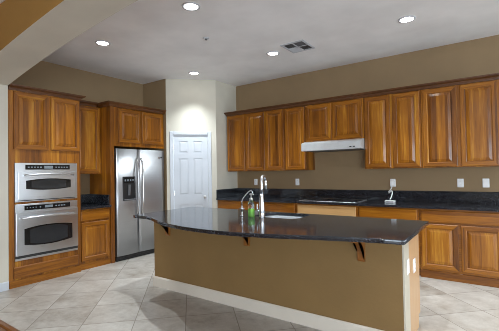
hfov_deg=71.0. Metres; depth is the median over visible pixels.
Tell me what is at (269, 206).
base cabinet
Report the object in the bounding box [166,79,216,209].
wall
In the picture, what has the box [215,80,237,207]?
wall
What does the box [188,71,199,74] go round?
recessed light
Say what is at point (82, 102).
crown molding
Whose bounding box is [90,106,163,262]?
tall cabinet
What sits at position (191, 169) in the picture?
door
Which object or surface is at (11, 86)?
crown molding
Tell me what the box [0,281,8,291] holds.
baseboard
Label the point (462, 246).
base cabinet
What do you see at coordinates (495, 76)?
crown molding
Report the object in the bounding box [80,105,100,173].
upper cabinet
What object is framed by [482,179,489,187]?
light switch
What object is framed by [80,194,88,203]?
backsplash
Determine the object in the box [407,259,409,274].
light switch
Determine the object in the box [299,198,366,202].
cooktop
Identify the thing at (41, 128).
tall cabinet
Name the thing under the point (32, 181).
microwave
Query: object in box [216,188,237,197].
backsplash
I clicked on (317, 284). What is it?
kitchen island
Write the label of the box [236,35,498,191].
wall
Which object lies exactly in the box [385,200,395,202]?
router
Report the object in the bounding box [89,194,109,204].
backsplash
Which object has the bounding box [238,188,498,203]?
backsplash
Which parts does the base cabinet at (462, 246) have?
door, raised panel, drawer, door, raised panel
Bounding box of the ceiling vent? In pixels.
[280,40,314,52]
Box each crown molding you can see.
[8,83,85,100]
[80,100,97,106]
[96,100,165,114]
[224,73,498,116]
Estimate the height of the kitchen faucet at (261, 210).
0.432 m
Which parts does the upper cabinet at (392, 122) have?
door, raised panel, raised panel, door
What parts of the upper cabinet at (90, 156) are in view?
raised panel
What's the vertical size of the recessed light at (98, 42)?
0.008 m
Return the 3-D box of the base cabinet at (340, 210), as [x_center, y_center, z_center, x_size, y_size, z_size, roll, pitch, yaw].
[1.295,1.005,5.383,0.956,0.859,0.626,-2,-1,35]
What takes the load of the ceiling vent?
in the ceiling
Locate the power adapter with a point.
(392, 183)
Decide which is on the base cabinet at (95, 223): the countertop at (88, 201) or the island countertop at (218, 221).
the countertop at (88, 201)
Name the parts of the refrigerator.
freezer door, dispenser panel, handle, handle, fridge door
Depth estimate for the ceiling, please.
4.34 m
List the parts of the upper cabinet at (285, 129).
door, raised panel, door, raised panel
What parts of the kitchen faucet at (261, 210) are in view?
spout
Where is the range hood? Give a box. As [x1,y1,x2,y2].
[301,138,364,151]
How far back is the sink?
3.90 m
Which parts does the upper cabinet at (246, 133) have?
door, raised panel, door, raised panel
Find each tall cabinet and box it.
[8,89,80,288]
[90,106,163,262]
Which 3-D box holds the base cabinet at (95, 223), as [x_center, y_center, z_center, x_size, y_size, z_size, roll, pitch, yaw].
[-2.489,1.071,5.312,0.584,0.859,0.483,-2,-1,35]
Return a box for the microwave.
[14,163,76,201]
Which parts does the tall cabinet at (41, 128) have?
door, raised panel, drawer, door, raised panel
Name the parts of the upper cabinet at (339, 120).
raised panel, door, door, raised panel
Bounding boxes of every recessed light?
[95,40,110,45]
[182,2,199,10]
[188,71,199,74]
[266,51,279,55]
[398,15,415,22]
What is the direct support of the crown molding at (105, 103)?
attached to the tall cabinet at (120, 128)
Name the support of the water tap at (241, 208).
on the island countertop at (218, 221)
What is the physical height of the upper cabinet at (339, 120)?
0.590 m
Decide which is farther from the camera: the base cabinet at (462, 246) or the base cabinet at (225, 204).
the base cabinet at (225, 204)
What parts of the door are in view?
panel, panel, panel, panel, panel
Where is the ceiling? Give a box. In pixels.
[0,0,498,85]
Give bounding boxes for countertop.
[80,194,110,209]
[133,207,428,244]
[216,188,498,211]
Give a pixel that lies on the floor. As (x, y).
(122, 295)
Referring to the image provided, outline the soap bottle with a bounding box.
[248,194,254,216]
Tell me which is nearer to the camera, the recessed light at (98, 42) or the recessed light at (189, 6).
the recessed light at (189, 6)
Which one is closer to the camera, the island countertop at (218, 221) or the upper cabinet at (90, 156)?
the island countertop at (218, 221)
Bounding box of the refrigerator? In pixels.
[114,148,163,261]
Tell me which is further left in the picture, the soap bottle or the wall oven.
the wall oven
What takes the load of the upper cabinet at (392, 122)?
attached to the wall at (338, 170)
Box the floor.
[0,253,498,330]
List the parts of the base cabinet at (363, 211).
drawer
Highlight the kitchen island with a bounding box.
[153,222,419,330]
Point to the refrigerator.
(138, 174)
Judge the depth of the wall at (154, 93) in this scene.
6.32 m
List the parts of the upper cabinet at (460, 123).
raised panel, door, door, raised panel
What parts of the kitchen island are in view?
baseboard, trim, panel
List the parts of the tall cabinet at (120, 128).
panel, door, raised panel, door, raised panel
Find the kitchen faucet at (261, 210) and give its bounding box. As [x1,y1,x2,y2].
[256,175,267,217]
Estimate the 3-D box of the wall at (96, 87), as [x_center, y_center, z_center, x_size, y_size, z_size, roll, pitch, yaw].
[-2.739,-0.014,5.607,0.100,3.048,2.460,-2,-1,35]
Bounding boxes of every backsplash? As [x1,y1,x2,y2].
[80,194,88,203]
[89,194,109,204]
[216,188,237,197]
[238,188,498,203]
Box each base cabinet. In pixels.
[81,207,110,270]
[218,200,254,209]
[255,202,296,212]
[296,203,357,216]
[358,206,420,275]
[419,208,498,287]
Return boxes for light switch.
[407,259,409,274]
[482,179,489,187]
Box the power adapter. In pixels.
[388,181,394,199]
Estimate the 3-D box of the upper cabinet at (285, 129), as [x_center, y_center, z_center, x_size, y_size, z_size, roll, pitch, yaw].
[0.683,-0.436,6.004,0.768,1.040,0.344,-2,-1,35]
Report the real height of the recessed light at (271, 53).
0.008 m
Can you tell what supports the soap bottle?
on the island countertop at (218, 221)
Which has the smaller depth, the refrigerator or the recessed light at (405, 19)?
the recessed light at (405, 19)
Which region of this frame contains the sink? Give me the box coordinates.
[265,215,300,218]
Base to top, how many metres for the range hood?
0.157 m
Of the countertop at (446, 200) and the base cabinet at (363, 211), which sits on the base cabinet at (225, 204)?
the countertop at (446, 200)
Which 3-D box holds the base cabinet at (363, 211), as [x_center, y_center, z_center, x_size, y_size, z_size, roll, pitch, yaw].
[2.004,0.983,4.879,0.776,0.859,0.626,-2,-1,35]
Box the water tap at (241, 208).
[239,191,252,215]
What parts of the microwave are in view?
door, control panel, handle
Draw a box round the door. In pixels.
[169,131,211,208]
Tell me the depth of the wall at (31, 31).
3.31 m
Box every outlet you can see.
[413,258,415,272]
[457,179,463,186]
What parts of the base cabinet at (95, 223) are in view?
drawer, door, raised panel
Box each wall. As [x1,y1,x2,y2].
[0,0,137,282]
[12,61,142,194]
[143,79,166,209]
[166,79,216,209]
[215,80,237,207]
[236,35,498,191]
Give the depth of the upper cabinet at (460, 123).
4.39 m
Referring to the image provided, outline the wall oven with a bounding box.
[14,200,77,261]
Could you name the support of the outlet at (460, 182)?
attached to the wall at (338, 170)
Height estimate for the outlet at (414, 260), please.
0.116 m
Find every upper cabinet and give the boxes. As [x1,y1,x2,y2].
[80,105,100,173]
[227,111,265,171]
[265,106,314,170]
[305,98,363,141]
[363,90,422,168]
[421,79,498,167]

